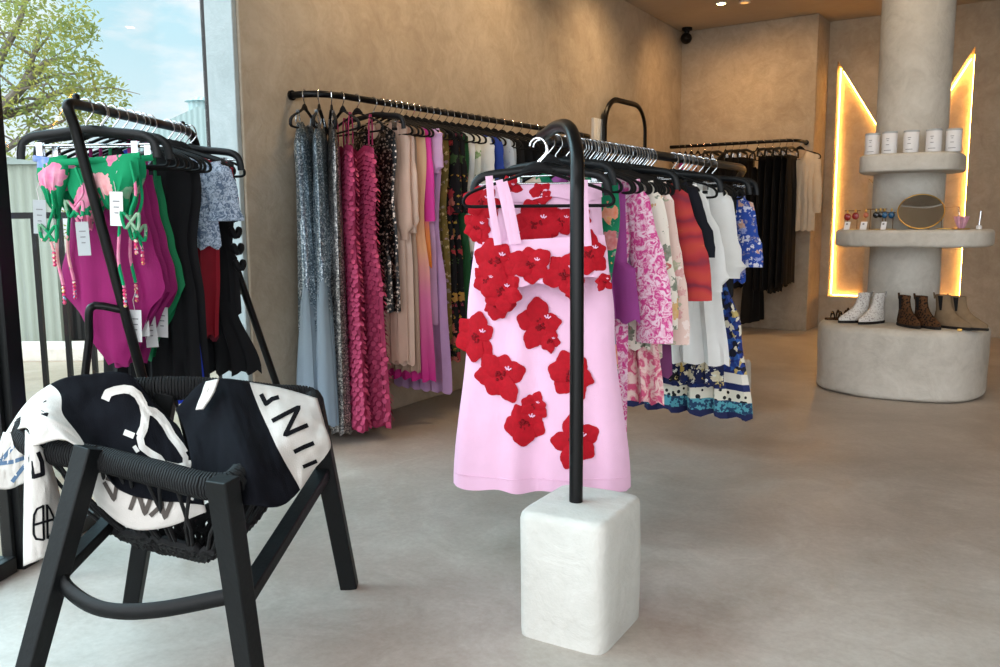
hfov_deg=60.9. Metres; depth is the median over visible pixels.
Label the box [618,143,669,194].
clothes hanger
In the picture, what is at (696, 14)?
ceiling
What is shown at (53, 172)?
cup
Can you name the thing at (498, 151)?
dress
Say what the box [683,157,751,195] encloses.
clothes hanger
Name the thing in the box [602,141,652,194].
clothes hanger
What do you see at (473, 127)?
clothes hanger
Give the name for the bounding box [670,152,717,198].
clothes hanger
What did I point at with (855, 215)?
earring
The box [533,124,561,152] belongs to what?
clothes hanger
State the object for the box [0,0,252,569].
window
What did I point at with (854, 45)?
wall
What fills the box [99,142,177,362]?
swimsuit
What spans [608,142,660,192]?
clothes hanger
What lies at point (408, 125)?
clothes hanger
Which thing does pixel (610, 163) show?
clothes hanger
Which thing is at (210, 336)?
dress
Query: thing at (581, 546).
clothes rack
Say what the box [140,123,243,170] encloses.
clothes hanger
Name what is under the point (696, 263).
shirt
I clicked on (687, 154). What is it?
clothes hanger
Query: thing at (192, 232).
dress
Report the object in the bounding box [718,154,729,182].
dress
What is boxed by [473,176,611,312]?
crop top
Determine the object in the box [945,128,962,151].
candle jar
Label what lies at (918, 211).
mirror
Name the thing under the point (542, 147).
dress
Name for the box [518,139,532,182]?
dress
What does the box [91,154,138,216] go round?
cup
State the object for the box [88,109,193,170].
clothes hanger
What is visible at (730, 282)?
shirt
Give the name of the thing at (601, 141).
clothes hanger
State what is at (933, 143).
candle jar
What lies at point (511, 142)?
shirt
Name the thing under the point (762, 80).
wall
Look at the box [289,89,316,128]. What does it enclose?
clothes hanger
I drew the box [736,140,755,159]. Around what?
clothes hanger
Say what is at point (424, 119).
clothes hanger
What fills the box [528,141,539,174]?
dress
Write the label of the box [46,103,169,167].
clothes hanger
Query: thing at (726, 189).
clothes hanger
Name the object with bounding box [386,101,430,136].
clothes hanger
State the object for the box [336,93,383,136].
clothes hanger
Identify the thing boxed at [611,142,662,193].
clothes hanger
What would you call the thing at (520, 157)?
dress
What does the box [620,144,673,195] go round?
clothes hanger
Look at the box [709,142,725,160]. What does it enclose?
clothes hanger
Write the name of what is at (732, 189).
clothes hanger
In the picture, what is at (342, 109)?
clothes hanger
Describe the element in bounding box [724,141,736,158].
clothes hanger
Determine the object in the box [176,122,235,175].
clothes hanger
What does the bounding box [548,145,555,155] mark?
dress
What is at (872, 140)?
candle jar
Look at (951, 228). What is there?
tray
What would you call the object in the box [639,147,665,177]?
clothes hanger
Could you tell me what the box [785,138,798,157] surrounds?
clothes hanger
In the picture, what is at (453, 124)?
clothes hanger
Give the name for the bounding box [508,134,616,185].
clothes hanger
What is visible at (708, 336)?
dress
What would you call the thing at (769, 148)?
clothes hanger
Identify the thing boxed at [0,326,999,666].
floor
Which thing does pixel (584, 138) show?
clothes hanger
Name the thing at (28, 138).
clothes hanger
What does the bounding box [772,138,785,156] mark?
clothes hanger
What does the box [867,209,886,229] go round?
stand
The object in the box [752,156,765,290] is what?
trousers
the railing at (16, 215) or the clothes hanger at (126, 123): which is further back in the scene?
the railing at (16, 215)
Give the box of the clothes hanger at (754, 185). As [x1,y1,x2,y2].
[690,158,758,195]
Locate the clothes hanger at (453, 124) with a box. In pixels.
[450,110,480,143]
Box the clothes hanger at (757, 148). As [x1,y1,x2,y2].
[749,140,763,160]
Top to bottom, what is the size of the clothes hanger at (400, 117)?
0.206 m
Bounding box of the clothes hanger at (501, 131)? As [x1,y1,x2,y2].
[499,118,530,149]
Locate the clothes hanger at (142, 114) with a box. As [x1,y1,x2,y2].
[93,111,202,171]
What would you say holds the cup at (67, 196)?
on the bikini at (142, 165)
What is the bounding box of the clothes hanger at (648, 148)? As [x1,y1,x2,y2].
[647,148,694,186]
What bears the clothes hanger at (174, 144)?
hanging from the clothes rack at (69, 104)
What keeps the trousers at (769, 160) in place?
hanging from the clothes hanger at (769, 148)
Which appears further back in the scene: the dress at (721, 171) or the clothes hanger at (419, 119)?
the dress at (721, 171)
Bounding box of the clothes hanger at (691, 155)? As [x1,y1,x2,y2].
[682,155,732,197]
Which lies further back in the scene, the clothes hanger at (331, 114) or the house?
the house
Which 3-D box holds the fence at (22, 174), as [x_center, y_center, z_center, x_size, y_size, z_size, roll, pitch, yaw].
[-5.391,-0.862,9.033,1.500,1.965,0.200,0,8,0]
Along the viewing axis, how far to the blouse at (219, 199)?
3.50 m
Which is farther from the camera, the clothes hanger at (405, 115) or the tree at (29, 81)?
the tree at (29, 81)
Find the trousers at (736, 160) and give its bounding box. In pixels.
[731,157,738,185]
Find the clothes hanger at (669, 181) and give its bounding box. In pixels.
[631,146,680,191]
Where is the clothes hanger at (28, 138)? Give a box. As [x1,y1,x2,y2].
[16,98,160,159]
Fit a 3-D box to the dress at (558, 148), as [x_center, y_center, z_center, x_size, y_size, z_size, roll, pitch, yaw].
[0.341,-0.869,6.626,0.401,1.199,0.090,5,9,35]
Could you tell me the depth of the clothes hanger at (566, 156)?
3.31 m
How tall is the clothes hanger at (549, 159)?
0.230 m
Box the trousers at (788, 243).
[781,154,796,284]
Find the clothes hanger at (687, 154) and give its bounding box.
[679,154,731,196]
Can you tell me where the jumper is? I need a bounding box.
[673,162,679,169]
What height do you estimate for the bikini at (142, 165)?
0.520 m
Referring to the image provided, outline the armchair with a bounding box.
[11,376,357,666]
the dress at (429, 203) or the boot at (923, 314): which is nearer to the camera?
the dress at (429, 203)
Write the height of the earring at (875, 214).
0.070 m
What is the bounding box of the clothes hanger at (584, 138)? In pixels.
[551,138,633,193]
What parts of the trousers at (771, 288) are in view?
trouser leg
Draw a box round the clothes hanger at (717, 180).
[671,152,723,193]
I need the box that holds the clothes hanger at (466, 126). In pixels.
[463,112,494,144]
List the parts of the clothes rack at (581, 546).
frame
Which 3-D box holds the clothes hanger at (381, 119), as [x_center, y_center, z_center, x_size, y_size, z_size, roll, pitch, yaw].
[-0.670,-1.288,5.092,0.480,0.230,0.020,5,9,34]
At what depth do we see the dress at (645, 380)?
3.63 m
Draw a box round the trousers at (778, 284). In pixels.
[775,155,787,287]
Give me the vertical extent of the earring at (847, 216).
0.077 m
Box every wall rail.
[287,90,590,138]
[670,139,808,148]
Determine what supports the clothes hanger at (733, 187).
hanging from the clothes rack at (581, 546)
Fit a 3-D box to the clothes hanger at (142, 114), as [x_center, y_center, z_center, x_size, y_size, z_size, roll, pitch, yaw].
[-1.385,-0.735,3.264,0.480,0.230,0.020,0,8,2]
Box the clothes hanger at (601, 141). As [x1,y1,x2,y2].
[600,141,634,176]
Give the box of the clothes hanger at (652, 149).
[651,149,699,191]
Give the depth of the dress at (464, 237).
5.54 m
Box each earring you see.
[844,210,850,220]
[852,209,858,219]
[873,208,877,217]
[878,208,882,217]
[882,208,887,217]
[888,208,894,217]
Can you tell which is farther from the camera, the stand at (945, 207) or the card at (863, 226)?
the card at (863, 226)
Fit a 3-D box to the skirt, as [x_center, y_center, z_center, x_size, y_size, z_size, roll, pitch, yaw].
[0.547,-0.229,3.799,0.482,0.834,0.112,4,9,31]
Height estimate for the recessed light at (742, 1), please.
0.016 m
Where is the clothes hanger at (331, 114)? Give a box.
[327,90,337,134]
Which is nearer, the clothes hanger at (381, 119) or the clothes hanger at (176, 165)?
the clothes hanger at (176, 165)
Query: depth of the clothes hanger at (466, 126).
5.67 m
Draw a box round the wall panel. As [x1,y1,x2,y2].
[591,118,602,156]
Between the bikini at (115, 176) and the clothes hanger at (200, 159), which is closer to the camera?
the bikini at (115, 176)
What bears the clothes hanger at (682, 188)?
hanging from the clothes rack at (581, 546)
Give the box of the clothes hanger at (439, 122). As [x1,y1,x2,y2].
[436,107,466,140]
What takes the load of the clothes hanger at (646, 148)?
hanging from the clothes rack at (581, 546)
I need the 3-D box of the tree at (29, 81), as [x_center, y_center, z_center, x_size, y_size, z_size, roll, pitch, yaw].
[-4.915,-2.050,8.758,2.088,4.423,2.064,-6,9,-36]
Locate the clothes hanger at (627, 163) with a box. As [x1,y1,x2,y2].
[626,145,674,195]
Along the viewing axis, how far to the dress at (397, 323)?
5.05 m
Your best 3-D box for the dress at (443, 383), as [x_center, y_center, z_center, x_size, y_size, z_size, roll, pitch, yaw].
[-0.511,-0.464,5.429,0.520,1.679,0.087,6,10,38]
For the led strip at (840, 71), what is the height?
2.582 m
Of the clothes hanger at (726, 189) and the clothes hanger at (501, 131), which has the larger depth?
the clothes hanger at (501, 131)
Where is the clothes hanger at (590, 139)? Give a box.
[589,139,643,191]
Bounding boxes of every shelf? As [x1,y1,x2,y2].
[835,229,994,247]
[859,151,966,175]
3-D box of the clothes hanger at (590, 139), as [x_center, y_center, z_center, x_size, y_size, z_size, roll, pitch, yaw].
[0.367,-0.680,3.484,0.480,0.230,0.021,4,9,33]
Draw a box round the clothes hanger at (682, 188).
[634,146,683,190]
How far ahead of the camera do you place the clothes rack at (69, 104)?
2.97 m
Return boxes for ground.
[0,237,218,555]
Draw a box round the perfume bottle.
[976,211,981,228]
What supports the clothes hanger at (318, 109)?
hanging from the wall rail at (292, 95)
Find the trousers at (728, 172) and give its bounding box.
[725,157,731,184]
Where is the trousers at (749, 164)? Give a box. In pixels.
[734,157,753,288]
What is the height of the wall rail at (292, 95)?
0.056 m
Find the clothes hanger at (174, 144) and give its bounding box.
[141,119,224,164]
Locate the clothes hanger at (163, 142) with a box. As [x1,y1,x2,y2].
[33,102,173,160]
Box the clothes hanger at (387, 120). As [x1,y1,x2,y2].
[383,100,423,136]
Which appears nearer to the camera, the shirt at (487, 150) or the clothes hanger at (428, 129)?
the clothes hanger at (428, 129)
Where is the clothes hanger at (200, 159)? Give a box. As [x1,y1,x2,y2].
[97,113,206,172]
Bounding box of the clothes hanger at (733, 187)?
[686,156,743,199]
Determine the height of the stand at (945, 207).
0.156 m
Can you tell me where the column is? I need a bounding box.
[816,0,994,402]
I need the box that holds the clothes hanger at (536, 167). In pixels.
[462,137,615,207]
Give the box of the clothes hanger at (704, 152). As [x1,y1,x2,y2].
[702,143,719,158]
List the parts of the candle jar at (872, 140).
lid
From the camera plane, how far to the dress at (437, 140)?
5.25 m
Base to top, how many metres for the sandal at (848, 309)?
0.092 m
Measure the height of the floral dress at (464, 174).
1.399 m
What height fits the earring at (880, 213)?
0.070 m
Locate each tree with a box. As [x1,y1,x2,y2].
[0,0,137,159]
[7,133,66,238]
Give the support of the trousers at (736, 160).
hanging from the clothes hanger at (732, 153)
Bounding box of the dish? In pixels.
[951,216,969,229]
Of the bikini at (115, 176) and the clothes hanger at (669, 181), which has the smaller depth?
the bikini at (115, 176)
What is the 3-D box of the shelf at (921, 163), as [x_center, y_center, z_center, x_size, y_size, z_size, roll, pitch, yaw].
[2.961,-1.216,6.107,0.671,0.128,0.684,5,9,34]
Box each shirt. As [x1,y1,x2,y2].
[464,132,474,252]
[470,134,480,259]
[479,135,494,182]
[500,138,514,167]
[503,137,515,164]
[670,183,711,300]
[726,191,736,297]
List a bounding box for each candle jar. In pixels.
[864,133,880,154]
[881,131,897,153]
[903,130,919,152]
[925,128,942,151]
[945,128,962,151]
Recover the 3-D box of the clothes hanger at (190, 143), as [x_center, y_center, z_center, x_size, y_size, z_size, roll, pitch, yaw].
[-1.349,-0.794,3.711,0.480,0.230,0.020,0,8,4]
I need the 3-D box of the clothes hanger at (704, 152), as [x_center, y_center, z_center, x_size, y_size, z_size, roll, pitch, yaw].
[2.384,-2.048,9.574,0.021,0.206,0.519,5,9,36]
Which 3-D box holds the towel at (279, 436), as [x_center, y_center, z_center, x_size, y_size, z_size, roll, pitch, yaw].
[-0.688,0.285,2.398,0.410,0.290,0.489,-3,8,-22]
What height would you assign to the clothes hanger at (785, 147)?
0.206 m
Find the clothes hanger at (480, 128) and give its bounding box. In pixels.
[477,114,506,145]
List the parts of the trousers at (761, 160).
trouser leg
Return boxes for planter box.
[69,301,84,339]
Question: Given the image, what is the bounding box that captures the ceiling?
[625,0,992,31]
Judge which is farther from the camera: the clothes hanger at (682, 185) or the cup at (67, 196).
the clothes hanger at (682, 185)
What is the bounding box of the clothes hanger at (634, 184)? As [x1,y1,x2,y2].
[586,138,636,194]
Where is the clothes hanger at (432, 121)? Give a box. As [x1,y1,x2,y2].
[429,106,460,140]
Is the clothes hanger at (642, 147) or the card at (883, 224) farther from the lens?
the card at (883, 224)
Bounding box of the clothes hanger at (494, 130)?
[491,117,521,147]
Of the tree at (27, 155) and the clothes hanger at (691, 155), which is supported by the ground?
the tree at (27, 155)
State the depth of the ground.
7.27 m
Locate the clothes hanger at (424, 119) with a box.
[422,105,455,139]
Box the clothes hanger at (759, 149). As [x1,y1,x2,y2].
[756,139,771,156]
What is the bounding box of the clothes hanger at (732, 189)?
[680,155,737,198]
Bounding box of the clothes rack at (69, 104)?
[62,93,279,528]
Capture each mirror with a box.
[602,97,646,164]
[897,194,944,228]
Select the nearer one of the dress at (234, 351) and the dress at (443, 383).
the dress at (234, 351)
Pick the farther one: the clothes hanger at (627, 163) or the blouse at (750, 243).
the blouse at (750, 243)
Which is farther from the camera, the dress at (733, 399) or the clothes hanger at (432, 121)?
the clothes hanger at (432, 121)
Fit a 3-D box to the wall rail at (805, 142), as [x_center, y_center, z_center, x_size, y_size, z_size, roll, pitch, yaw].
[2.682,-2.129,9.593,1.458,0.056,0.423,5,9,34]
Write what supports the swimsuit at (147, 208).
hanging from the clothes hanger at (176, 165)
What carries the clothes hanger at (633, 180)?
hanging from the clothes rack at (581, 546)
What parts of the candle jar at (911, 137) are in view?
lid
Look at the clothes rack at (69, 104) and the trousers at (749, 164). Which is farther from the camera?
the trousers at (749, 164)
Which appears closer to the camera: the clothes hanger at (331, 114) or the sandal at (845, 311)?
the clothes hanger at (331, 114)
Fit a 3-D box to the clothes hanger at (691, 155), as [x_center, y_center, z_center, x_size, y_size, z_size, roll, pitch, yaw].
[0.961,-0.797,4.342,0.480,0.230,0.020,5,9,36]
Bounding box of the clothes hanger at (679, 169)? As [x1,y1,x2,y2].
[677,153,725,191]
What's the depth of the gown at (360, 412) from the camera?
4.80 m
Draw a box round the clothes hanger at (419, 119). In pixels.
[416,104,446,138]
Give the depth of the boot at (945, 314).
5.83 m
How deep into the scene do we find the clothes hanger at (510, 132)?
6.13 m
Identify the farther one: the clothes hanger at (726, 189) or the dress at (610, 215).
the clothes hanger at (726, 189)
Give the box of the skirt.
[660,344,671,378]
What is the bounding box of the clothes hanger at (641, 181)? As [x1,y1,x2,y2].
[594,140,648,193]
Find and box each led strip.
[831,71,875,295]
[951,55,974,295]
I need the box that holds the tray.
[951,228,969,229]
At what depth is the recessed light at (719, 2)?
8.65 m
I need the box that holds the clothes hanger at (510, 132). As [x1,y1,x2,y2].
[507,120,539,150]
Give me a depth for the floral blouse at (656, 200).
3.47 m
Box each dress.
[104,149,201,377]
[123,149,203,403]
[185,158,209,377]
[198,158,239,337]
[207,161,261,375]
[207,334,218,341]
[354,125,400,312]
[359,122,412,362]
[376,122,419,366]
[383,124,420,372]
[387,125,435,382]
[394,169,451,393]
[422,127,443,325]
[423,129,434,267]
[439,130,451,339]
[443,129,461,362]
[450,132,467,318]
[454,175,630,493]
[458,132,470,318]
[471,135,504,269]
[513,139,524,179]
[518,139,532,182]
[524,173,619,369]
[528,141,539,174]
[536,142,549,174]
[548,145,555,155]
[556,146,563,157]
[562,147,569,156]
[567,176,672,431]
[627,190,752,421]
[627,344,663,405]
[662,186,723,387]
[671,190,728,366]
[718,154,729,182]
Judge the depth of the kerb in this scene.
7.98 m
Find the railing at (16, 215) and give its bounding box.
[11,212,98,391]
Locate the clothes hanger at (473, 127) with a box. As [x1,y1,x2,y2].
[470,113,501,141]
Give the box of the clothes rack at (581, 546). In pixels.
[520,119,750,654]
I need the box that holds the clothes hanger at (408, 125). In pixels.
[353,98,413,138]
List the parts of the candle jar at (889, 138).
lid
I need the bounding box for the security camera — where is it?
[680,27,691,43]
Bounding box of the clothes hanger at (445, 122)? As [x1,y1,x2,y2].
[442,108,474,142]
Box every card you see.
[844,222,850,229]
[860,222,867,229]
[880,222,886,229]
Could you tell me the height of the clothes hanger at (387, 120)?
0.230 m
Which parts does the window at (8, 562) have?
rail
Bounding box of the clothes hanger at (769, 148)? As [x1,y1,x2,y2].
[764,143,779,156]
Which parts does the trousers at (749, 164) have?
trouser leg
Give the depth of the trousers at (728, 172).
9.34 m
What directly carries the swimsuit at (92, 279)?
hanging from the clothes hanger at (48, 153)
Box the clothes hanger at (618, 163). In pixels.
[615,143,665,195]
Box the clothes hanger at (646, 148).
[644,148,691,186]
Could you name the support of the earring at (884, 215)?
hanging from the stand at (867, 209)
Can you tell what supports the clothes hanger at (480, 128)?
hanging from the wall rail at (292, 95)
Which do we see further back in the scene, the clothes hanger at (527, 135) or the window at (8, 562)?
the clothes hanger at (527, 135)
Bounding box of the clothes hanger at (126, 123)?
[67,107,187,169]
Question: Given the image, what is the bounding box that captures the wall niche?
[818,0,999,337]
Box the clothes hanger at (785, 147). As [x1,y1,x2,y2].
[780,138,790,155]
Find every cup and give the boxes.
[37,155,68,218]
[62,157,79,215]
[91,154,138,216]
[126,159,145,214]
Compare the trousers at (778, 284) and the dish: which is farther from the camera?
the trousers at (778, 284)
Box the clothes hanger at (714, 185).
[680,154,725,195]
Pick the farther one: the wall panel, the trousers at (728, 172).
the trousers at (728, 172)
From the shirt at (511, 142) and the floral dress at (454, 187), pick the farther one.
the shirt at (511, 142)
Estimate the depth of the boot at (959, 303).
5.77 m
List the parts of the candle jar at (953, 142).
lid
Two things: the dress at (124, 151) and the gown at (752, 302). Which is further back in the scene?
the gown at (752, 302)
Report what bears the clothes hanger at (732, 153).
hanging from the wall rail at (805, 142)
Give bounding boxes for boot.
[838,291,873,322]
[858,291,886,324]
[896,293,920,328]
[913,293,940,329]
[933,292,971,329]
[947,294,988,330]
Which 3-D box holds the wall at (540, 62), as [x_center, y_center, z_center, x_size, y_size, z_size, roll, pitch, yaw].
[0.439,-1.495,7.693,0.315,3.450,7.432,4,9,31]
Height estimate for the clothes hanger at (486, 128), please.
0.230 m
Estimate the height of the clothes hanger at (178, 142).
0.230 m
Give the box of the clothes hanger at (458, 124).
[456,111,486,143]
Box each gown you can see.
[294,109,317,389]
[312,110,338,426]
[327,110,352,435]
[337,112,371,432]
[342,114,393,428]
[740,154,763,323]
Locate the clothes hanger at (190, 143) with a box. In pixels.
[187,125,245,177]
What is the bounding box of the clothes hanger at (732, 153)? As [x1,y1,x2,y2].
[730,141,747,158]
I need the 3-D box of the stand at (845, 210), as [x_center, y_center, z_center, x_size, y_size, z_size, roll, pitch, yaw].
[2.557,-0.824,6.170,0.099,0.138,0.099,-2,8,-10]
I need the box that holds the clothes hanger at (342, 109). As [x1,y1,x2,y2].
[332,91,360,133]
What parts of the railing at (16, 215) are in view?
rail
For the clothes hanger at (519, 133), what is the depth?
6.24 m
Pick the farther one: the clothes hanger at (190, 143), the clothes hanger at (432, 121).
the clothes hanger at (432, 121)
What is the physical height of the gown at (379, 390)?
1.800 m
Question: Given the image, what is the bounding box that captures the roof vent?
[184,97,204,110]
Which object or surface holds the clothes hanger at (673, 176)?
hanging from the clothes rack at (581, 546)
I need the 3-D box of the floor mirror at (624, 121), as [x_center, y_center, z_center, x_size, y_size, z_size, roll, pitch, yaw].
[1.266,-1.116,8.640,0.044,2.457,0.957,5,9,34]
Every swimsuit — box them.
[61,139,164,366]
[89,140,169,367]
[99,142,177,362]
[108,148,184,361]
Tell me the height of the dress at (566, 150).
1.197 m
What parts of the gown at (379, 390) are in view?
petal trim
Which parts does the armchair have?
leg, rail, leg, rope seat, leg, rail, leg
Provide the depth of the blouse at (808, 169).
9.15 m
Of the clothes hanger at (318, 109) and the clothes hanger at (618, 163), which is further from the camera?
the clothes hanger at (318, 109)
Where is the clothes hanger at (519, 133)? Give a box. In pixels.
[516,121,544,151]
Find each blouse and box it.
[148,157,243,249]
[552,176,639,323]
[628,180,678,350]
[658,182,689,358]
[682,182,714,257]
[688,183,729,307]
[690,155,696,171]
[693,182,746,278]
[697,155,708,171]
[734,196,745,283]
[735,196,762,279]
[790,151,821,231]
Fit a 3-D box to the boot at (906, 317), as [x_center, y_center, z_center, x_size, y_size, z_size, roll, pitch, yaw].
[2.855,-0.161,5.929,0.086,0.228,0.275,-1,8,-7]
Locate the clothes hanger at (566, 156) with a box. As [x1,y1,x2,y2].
[522,135,622,192]
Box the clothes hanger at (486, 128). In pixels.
[483,115,514,146]
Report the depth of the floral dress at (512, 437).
3.09 m
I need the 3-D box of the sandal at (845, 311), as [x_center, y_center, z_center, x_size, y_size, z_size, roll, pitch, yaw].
[2.601,-0.147,6.355,0.230,0.092,0.096,0,8,-1]
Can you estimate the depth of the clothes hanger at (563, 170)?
3.04 m
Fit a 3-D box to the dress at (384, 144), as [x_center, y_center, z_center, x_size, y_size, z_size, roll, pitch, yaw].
[-0.738,-0.676,5.066,0.380,1.099,0.094,6,10,38]
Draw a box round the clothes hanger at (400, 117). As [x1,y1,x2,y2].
[346,96,405,133]
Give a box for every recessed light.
[715,1,726,4]
[739,0,750,3]
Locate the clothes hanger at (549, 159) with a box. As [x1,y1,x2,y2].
[495,140,603,192]
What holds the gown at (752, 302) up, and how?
hanging from the clothes hanger at (757, 148)
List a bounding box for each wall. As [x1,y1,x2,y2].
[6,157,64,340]
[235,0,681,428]
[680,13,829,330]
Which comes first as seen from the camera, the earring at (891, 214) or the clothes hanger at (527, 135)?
the earring at (891, 214)
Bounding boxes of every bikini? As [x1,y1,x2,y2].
[33,152,140,307]
[50,154,153,301]
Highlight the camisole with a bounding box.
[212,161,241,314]
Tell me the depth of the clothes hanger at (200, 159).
3.30 m
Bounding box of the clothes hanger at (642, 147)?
[642,147,687,187]
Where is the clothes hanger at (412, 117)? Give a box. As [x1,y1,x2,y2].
[410,103,439,131]
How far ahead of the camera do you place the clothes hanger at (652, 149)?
3.95 m
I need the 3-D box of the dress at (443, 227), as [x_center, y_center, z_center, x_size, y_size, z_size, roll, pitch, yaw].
[-0.477,-0.634,5.460,0.401,1.348,0.093,5,9,33]
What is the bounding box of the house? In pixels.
[98,97,206,152]
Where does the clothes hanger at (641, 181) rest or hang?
hanging from the clothes rack at (581, 546)
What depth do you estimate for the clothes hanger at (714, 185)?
4.15 m
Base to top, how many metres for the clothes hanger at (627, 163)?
0.230 m
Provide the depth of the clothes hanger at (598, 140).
3.51 m
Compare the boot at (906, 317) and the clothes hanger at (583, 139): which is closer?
the clothes hanger at (583, 139)
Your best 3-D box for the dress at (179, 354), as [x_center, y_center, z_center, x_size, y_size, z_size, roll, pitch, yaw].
[-1.385,-0.236,3.325,0.400,0.958,0.112,0,8,2]
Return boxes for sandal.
[825,308,849,319]
[833,310,846,319]
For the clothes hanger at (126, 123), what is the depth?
3.13 m
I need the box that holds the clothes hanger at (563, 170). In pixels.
[470,139,612,195]
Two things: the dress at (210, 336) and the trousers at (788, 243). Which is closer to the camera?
the dress at (210, 336)
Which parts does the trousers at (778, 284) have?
trouser leg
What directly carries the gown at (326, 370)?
hanging from the clothes hanger at (318, 109)
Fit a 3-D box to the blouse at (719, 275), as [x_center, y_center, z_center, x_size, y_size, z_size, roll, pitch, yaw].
[0.708,-0.427,4.015,0.774,0.599,0.095,4,9,33]
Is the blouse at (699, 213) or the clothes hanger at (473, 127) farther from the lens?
the clothes hanger at (473, 127)
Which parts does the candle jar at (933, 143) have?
lid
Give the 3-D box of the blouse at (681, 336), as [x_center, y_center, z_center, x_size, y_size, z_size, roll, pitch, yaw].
[0.508,-0.289,3.744,0.691,0.798,0.099,4,9,31]
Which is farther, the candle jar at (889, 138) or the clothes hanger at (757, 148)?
the clothes hanger at (757, 148)
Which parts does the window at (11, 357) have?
frame post, rail, frame post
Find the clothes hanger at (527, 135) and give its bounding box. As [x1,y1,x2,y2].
[525,122,556,152]
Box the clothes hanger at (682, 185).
[637,146,686,192]
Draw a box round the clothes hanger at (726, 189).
[678,154,729,195]
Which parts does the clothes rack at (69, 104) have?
leg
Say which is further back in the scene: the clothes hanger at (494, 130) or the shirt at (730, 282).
the clothes hanger at (494, 130)
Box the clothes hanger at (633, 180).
[589,139,641,193]
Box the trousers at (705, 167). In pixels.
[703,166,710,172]
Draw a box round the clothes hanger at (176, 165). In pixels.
[61,105,179,168]
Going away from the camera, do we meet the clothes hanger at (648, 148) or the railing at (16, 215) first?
the clothes hanger at (648, 148)
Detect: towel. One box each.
[0,372,205,565]
[175,378,330,507]
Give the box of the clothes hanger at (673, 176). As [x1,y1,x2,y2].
[623,144,679,189]
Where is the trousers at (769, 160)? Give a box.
[759,155,773,291]
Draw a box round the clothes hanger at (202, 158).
[122,114,211,172]
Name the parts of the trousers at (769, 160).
trouser leg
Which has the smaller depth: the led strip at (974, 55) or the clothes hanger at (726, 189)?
the clothes hanger at (726, 189)
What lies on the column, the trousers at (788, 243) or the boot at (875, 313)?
the boot at (875, 313)
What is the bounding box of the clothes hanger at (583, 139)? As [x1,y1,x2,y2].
[550,137,633,193]
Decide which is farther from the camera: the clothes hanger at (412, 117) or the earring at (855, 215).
the earring at (855, 215)
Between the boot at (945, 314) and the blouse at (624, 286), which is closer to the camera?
the blouse at (624, 286)
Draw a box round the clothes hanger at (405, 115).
[404,102,434,137]
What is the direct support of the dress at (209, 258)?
hanging from the clothes hanger at (178, 142)
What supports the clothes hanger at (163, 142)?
hanging from the clothes rack at (69, 104)
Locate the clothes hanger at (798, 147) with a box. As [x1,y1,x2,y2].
[788,138,820,159]
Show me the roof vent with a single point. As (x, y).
(198, 101)
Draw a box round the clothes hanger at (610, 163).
[604,141,657,192]
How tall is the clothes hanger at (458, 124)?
0.230 m
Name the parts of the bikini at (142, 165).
bead trim, bead trim, bead trim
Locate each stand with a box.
[845,210,860,229]
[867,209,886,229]
[936,207,959,228]
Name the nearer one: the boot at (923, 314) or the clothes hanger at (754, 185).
the clothes hanger at (754, 185)
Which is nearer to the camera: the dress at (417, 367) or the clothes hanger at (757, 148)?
the dress at (417, 367)
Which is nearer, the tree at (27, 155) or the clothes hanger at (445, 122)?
the clothes hanger at (445, 122)
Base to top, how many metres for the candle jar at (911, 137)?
0.154 m
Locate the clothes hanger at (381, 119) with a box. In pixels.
[375,99,419,135]
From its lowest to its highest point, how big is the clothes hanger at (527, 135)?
0.230 m
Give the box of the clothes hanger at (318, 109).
[311,89,327,134]
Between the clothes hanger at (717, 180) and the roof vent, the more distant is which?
the roof vent
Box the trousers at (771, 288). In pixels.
[767,155,781,293]
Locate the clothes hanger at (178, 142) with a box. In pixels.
[172,121,230,167]
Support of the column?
on the floor
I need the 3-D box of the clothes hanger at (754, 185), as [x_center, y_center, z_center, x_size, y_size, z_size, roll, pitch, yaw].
[1.153,-0.847,4.618,0.519,0.206,0.021,5,9,34]
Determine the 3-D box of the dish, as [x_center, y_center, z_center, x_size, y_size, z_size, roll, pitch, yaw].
[3.122,-0.748,5.753,0.116,0.088,0.116,5,9,34]
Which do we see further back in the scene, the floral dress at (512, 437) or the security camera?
the security camera
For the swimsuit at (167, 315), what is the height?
0.830 m
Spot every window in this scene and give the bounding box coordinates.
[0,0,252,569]
[0,372,16,581]
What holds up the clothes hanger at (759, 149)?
hanging from the wall rail at (805, 142)
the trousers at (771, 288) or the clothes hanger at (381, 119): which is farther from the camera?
the trousers at (771, 288)
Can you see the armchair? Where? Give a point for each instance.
(224, 538)
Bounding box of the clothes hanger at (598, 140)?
[596,140,650,193]
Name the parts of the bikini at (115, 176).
bead trim, bead trim, bead trim, bead trim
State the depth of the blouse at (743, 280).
4.57 m
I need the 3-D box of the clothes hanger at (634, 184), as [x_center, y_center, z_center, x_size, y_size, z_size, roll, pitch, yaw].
[0.350,-0.677,3.459,0.480,0.230,0.020,6,10,41]
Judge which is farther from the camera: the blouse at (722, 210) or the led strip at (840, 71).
the led strip at (840, 71)
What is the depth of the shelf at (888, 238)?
5.79 m
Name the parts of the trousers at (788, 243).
trouser leg, trouser leg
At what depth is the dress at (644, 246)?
3.37 m
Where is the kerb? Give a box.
[21,341,103,360]
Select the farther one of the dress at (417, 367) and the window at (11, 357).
the dress at (417, 367)
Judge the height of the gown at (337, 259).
1.810 m

